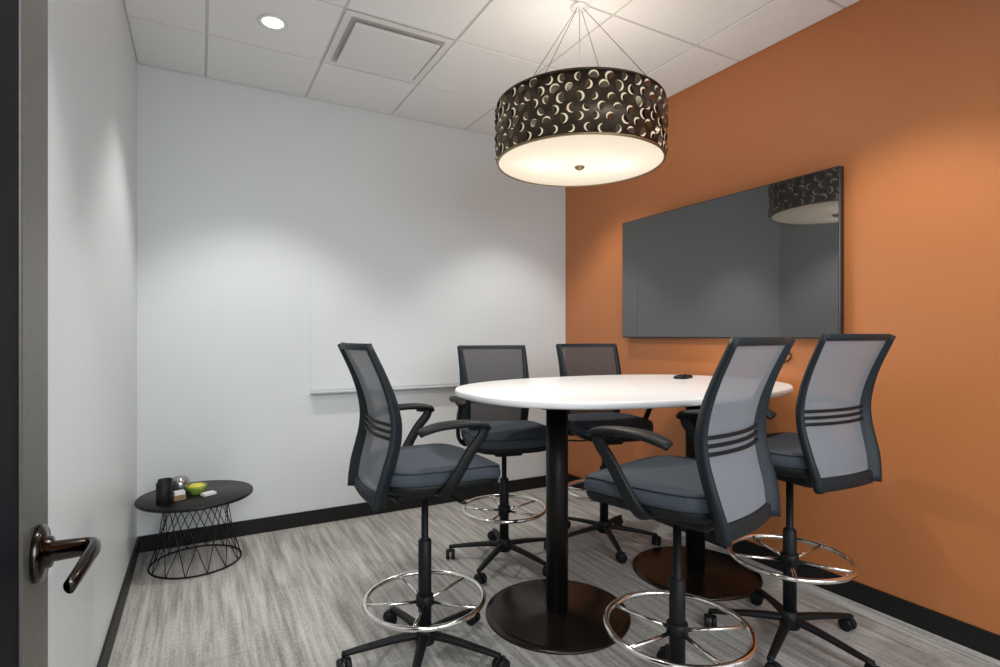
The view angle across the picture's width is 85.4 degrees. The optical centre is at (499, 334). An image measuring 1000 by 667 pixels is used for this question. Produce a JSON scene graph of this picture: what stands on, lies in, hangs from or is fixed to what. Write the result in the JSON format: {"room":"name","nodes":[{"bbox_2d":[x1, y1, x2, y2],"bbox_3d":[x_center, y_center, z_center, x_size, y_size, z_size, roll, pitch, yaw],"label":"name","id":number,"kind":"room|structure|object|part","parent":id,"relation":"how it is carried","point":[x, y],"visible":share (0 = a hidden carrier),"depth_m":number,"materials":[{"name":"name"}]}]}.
{"room":"office","nodes":[
{"label":"office","id":0,"kind":"room"},
{"bbox_2d":[48,0,136,666],"bbox_3d":[-1.306,-0.212,1.546,0.120,3.065,3.910,0,0,-29],"label":"wall","id":1,"kind":"structure","parent":0,"point":[92,62],"depth_m":1.92,"materials":[{"name":"white paint"}]},
{"bbox_2d":[97,536,138,666],"bbox_3d":[-1.277,1.271,1.631,0.012,0.098,3.790,0,0,-29],"label":"baseboard","id":2,"kind":"structure","parent":1,"relation":"attached to","point":[104,658],"depth_m":2.44,"materials":[{"name":"black rubber"}]},
{"bbox_2d":[137,63,565,536],"bbox_3d":[-0.837,-0.212,4.108,3.421,3.065,0.120,0,0,-29],"label":"wall","id":3,"kind":"structure","parent":0,"point":[241,189],"depth_m":3.68,"materials":[{"name":"white paint"}]},
{"bbox_2d":[139,475,545,552],"bbox_3d":[-0.805,1.271,4.051,3.157,0.098,0.012,0,0,-29],"label":"baseboard","id":4,"kind":"structure","parent":3,"relation":"attached to","point":[147,543],"depth_m":3.75,"materials":[{"name":"black rubber"}]},
{"bbox_2d":[310,264,465,394],"bbox_3d":[-0.781,-0.043,4.035,1.200,0.904,0.061,0,0,-29],"label":"whiteboard","id":5,"kind":"object","parent":3,"relation":"attached to","point":[414,321],"visible":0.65,"depth_m":4.05,"materials":[{"name":"white"}]},
{"bbox_2d":[310,385,459,394],"bbox_3d":[-0.781,0.403,4.033,1.200,0.012,0.058,0,0,-29],"label":"tray","id":6,"kind":"object","parent":5,"relation":"on","point":[391,385],"depth_m":3.89,"materials":[{"name":"grey metal"}]},
{"bbox_2d":[123,0,859,135],"bbox_3d":[0.109,-1.695,2.398,3.381,0.100,3.990,0,0,-29],"label":"ceiling","id":7,"kind":"structure","parent":0,"point":[497,45],"depth_m":3.03,"materials":[{"name":"grey"}]},
{"bbox_2d":[257,14,287,30],"bbox_3d":[-1.193,-1.641,2.848,0.150,0.009,0.150,0,0,-29],"label":"recessed light","id":8,"kind":"object","parent":7,"relation":"in","point":[269,21],"visible":1,"depth_m":2.85,"materials":[{"name":"white ceramic"}]},
{"bbox_2d":[323,9,453,83],"bbox_3d":[-0.660,-1.642,3.145,0.595,0.044,0.595,0,0,-29],"label":"ceiling vent","id":9,"kind":"object","parent":7,"relation":"in","point":[361,42],"visible":1,"depth_m":3.08,"materials":[{"name":"white metal"}]},
{"bbox_2d":[495,1,667,186],"bbox_3d":[0.399,-1.234,2.718,0.852,0.821,0.852,0,0,-29],"label":"drum pendant light","id":10,"kind":"object","parent":7,"relation":"hanging from","point":[579,126],"visible":1,"depth_m":2.42,"materials":[{"name":"brown metal"}]},
{"bbox_2d":[499,135,663,185],"bbox_3d":[0.399,-0.854,2.718,0.812,0.017,0.812,0,0,-29],"label":"diffuser","id":11,"kind":"object","parent":10,"relation":"attached to","point":[544,160],"depth_m":2.62,"materials":[{"name":"plastic"}]},
{"bbox_2d":[108,486,999,666],"bbox_3d":[0.253,1.360,1.106,4.581,0.080,6.490,0,0,-29],"label":"floor","id":12,"kind":"structure","parent":0,"point":[293,597],"depth_m":2.63,"materials":[{"name":"grey laminate"}]},
{"bbox_2d":[134,480,252,579],"bbox_3d":[-1.768,1.121,3.159,0.600,0.395,0.600,0,0,-29],"label":"wire side table","id":13,"kind":"object","parent":12,"relation":"on","point":[228,492],"visible":0.77,"depth_m":3.06,"materials":[{"name":"black metal"}]},
{"bbox_2d":[156,481,171,505],"bbox_3d":[-1.841,0.866,2.970,0.076,0.117,0.076,0,0,-29],"label":"candle jar","id":14,"kind":"object","parent":13,"relation":"on","point":[163,488],"visible":1,"depth_m":2.94,"materials":[{"name":"black glass"}]},
{"bbox_2d":[158,478,171,481],"bbox_3d":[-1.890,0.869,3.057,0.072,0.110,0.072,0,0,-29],"label":"lid","id":15,"kind":"object","parent":14,"relation":"on","point":[161,479],"visible":0.25,"depth_m":3.08,"materials":[{"name":"black plastic"}]},
{"bbox_2d":[172,489,185,501],"bbox_3d":[-1.799,0.899,3.039,0.040,0.050,0.060,0,0,44],"label":"box","id":16,"kind":"object","parent":13,"relation":"on","point":[178,495],"visible":1,"depth_m":3.03,"materials":[{"name":"brown wood"}]},
{"bbox_2d":[172,475,189,494],"bbox_3d":[-1.862,0.872,3.152,0.104,0.105,0.104,0,0,-29],"label":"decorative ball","id":17,"kind":"object","parent":13,"relation":"on","point":[180,482],"visible":0.69,"depth_m":3.12,"materials":[{"name":"grey metal"}]},
{"bbox_2d":[186,482,206,494],"bbox_3d":[-1.768,0.894,3.159,0.108,0.060,0.108,0,0,-29],"label":"bowl","id":18,"kind":"object","parent":13,"relation":"on","point":[194,488],"visible":0.98,"depth_m":3.13,"materials":[{"name":"green ceramic"}]},
{"bbox_2d":[200,490,215,496],"bbox_3d":[-1.687,0.917,3.135,0.044,0.014,0.070,0,0,32],"label":"cards","id":19,"kind":"object","parent":13,"relation":"on","point":[208,493],"visible":1,"depth_m":3.12,"materials":[{"name":"white paper"}]},
{"bbox_2d":[336,342,509,666],"bbox_3d":[-0.324,0.674,2.227,0.660,1.292,0.666,0,0,-29],"label":"stool","id":20,"kind":"object","parent":12,"relation":"on","point":[380,469],"visible":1,"depth_m":2.10,"materials":[{"name":"grey fabric"}]},
{"bbox_3d":[-0.518,0.332,2.102,0.166,0.606,0.448,0,0,-29],"label":"frame","id":21,"kind":"part","parent":20,"relation":"part of","materials":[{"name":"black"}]},
{"bbox_3d":[-0.290,0.552,2.228,0.496,0.114,0.506,0,0,-29],"label":"seat","id":22,"kind":"part","parent":20,"relation":"part of","materials":[{"name":"grey fabric"}]},
{"bbox_2d":[446,345,545,583],"bbox_3d":[0.021,0.692,3.193,0.679,1.256,0.658,0,0,-15],"label":"stool","id":23,"kind":"object","parent":12,"relation":"on","point":[511,433],"visible":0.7,"depth_m":3.19,"materials":[{"name":"black plastic"}]},
{"bbox_3d":[-0.038,0.367,3.400,0.448,0.606,0.166,0,0,-15],"label":"frame","id":24,"kind":"part","parent":23,"relation":"part of","materials":[{"name":"black plastic"}]},
{"bbox_3d":[0.029,0.587,3.148,0.506,0.114,0.496,0,0,-15],"label":"seat","id":25,"kind":"part","parent":23,"relation":"part of","materials":[{"name":"grey fabric"}]},
{"bbox_2d":[556,343,660,563],"bbox_3d":[0.658,0.689,3.453,0.682,1.262,0.668,0,0,-13],"label":"stool","id":26,"kind":"object","parent":12,"relation":"on","point":[573,359],"visible":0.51,"depth_m":3.51,"materials":[{"name":"black plastic"}]},
{"bbox_3d":[0.611,0.362,3.699,0.448,0.606,0.166,0,0,-13],"label":"frame","id":27,"kind":"part","parent":26,"relation":"part of","materials":[{"name":"black plastic"}]},
{"bbox_3d":[0.670,0.582,3.446,0.506,0.114,0.496,0,0,-13],"label":"seat","id":28,"kind":"part","parent":26,"relation":"part of","materials":[{"name":"grey fabric"}]},
{"bbox_2d":[455,374,792,654],"bbox_3d":[0.658,0.787,2.787,1.816,1.065,1.220,0,0,-29],"label":"conference table","id":29,"kind":"object","parent":12,"relation":"on","point":[555,614],"visible":0.89,"depth_m":2.54,"materials":[{"name":"white laminate"}]},
{"bbox_2d":[673,374,692,378],"bbox_3d":[1.083,0.243,3.205,0.084,0.024,0.176,0,0,38],"label":"phone","id":30,"kind":"object","parent":29,"relation":"on","point":[681,376],"visible":0.99,"depth_m":3.16,"materials":[{"name":"black plastic"}]},
{"bbox_2d":[584,336,794,666],"bbox_3d":[0.596,0.662,1.850,0.671,1.316,0.666,0,0,-43],"label":"stool","id":31,"kind":"object","parent":12,"relation":"on","point":[730,489],"visible":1,"depth_m":1.69,"materials":[{"name":"grey fabric"}]},
{"bbox_3d":[0.596,0.527,1.877,0.506,0.114,0.496,0,0,-43],"label":"seat","id":32,"kind":"part","parent":31,"relation":"part of","materials":[{"name":"grey fabric"}]},
{"bbox_3d":[0.773,0.307,1.687,0.448,0.606,0.166,0,0,-43],"label":"frame","id":33,"kind":"part","parent":31,"relation":"part of","materials":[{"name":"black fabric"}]},
{"bbox_2d":[704,333,895,666],"bbox_3d":[1.263,0.657,2.332,0.660,1.326,0.668,0,0,-26],"label":"stool","id":34,"kind":"object","parent":12,"relation":"on","point":[834,446],"visible":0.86,"depth_m":2.15,"materials":[{"name":"grey fabric"}]},
{"bbox_3d":[1.241,0.517,2.355,0.506,0.114,0.496,0,0,-26],"label":"seat","id":35,"kind":"part","parent":34,"relation":"part of","materials":[{"name":"grey fabric"}]},
{"bbox_3d":[1.355,0.297,2.122,0.448,0.606,0.166,0,0,-26],"label":"frame","id":36,"kind":"part","parent":34,"relation":"part of","materials":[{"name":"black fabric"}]},
{"bbox_2d":[565,0,999,634],"bbox_3d":[1.582,-0.212,3.144,0.120,3.065,3.910,0,0,-29],"label":"wall","id":37,"kind":"structure","parent":0,"point":[903,96],"depth_m":2.56,"materials":[{"name":"orange paint"}]},
{"bbox_2d":[622,166,843,362],"bbox_3d":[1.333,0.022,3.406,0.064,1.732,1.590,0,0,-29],"label":"wall-mounted television","id":38,"kind":"object","parent":37,"relation":"attached to","point":[766,260],"visible":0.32,"depth_m":3.18,"materials":[{"name":"black glass"}]},
{"bbox_2d":[568,473,999,660],"bbox_3d":[1.496,1.271,3.165,0.012,0.098,3.790,0,0,-29],"label":"baseboard","id":39,"kind":"structure","parent":37,"relation":"attached to","point":[985,642],"depth_m":2.54,"materials":[{"name":"black rubber"}]},
{"bbox_3d":[1.056,-0.212,0.687,3.181,3.065,0.120,0,0,-29],"label":"wall","id":40,"kind":"structure","parent":0,"visible":0},
{"bbox_2d":[0,0,100,666],"bbox_3d":[-0.490,0.135,0.437,0.174,2.350,0.940,0,0,-29],"label":"door","id":41,"kind":"structure","parent":40,"relation":"in","point":[28,548],"depth_m":0.74,"materials":[{"name":"metal"}]},
{"bbox_3d":[-0.493,0.080,0.424,0.026,1.980,0.680,0,0,-29],"label":"glass panel","id":42,"kind":"part","parent":41,"relation":"part of","materials":[{"name":"black"}]},
{"bbox_3d":[-0.503,0.135,0.430,0.045,2.350,0.940,0,0,-29],"label":"frame","id":43,"kind":"part","parent":41,"relation":"part of","materials":[{"name":"metal"}]},
{"bbox_3d":[-0.658,0.320,0.780,0.209,0.082,0.113,0,0,8],"label":"lever handle","id":44,"kind":"part","parent":41,"relation":"part of","materials":[{"name":"brown metal"}]}
]}

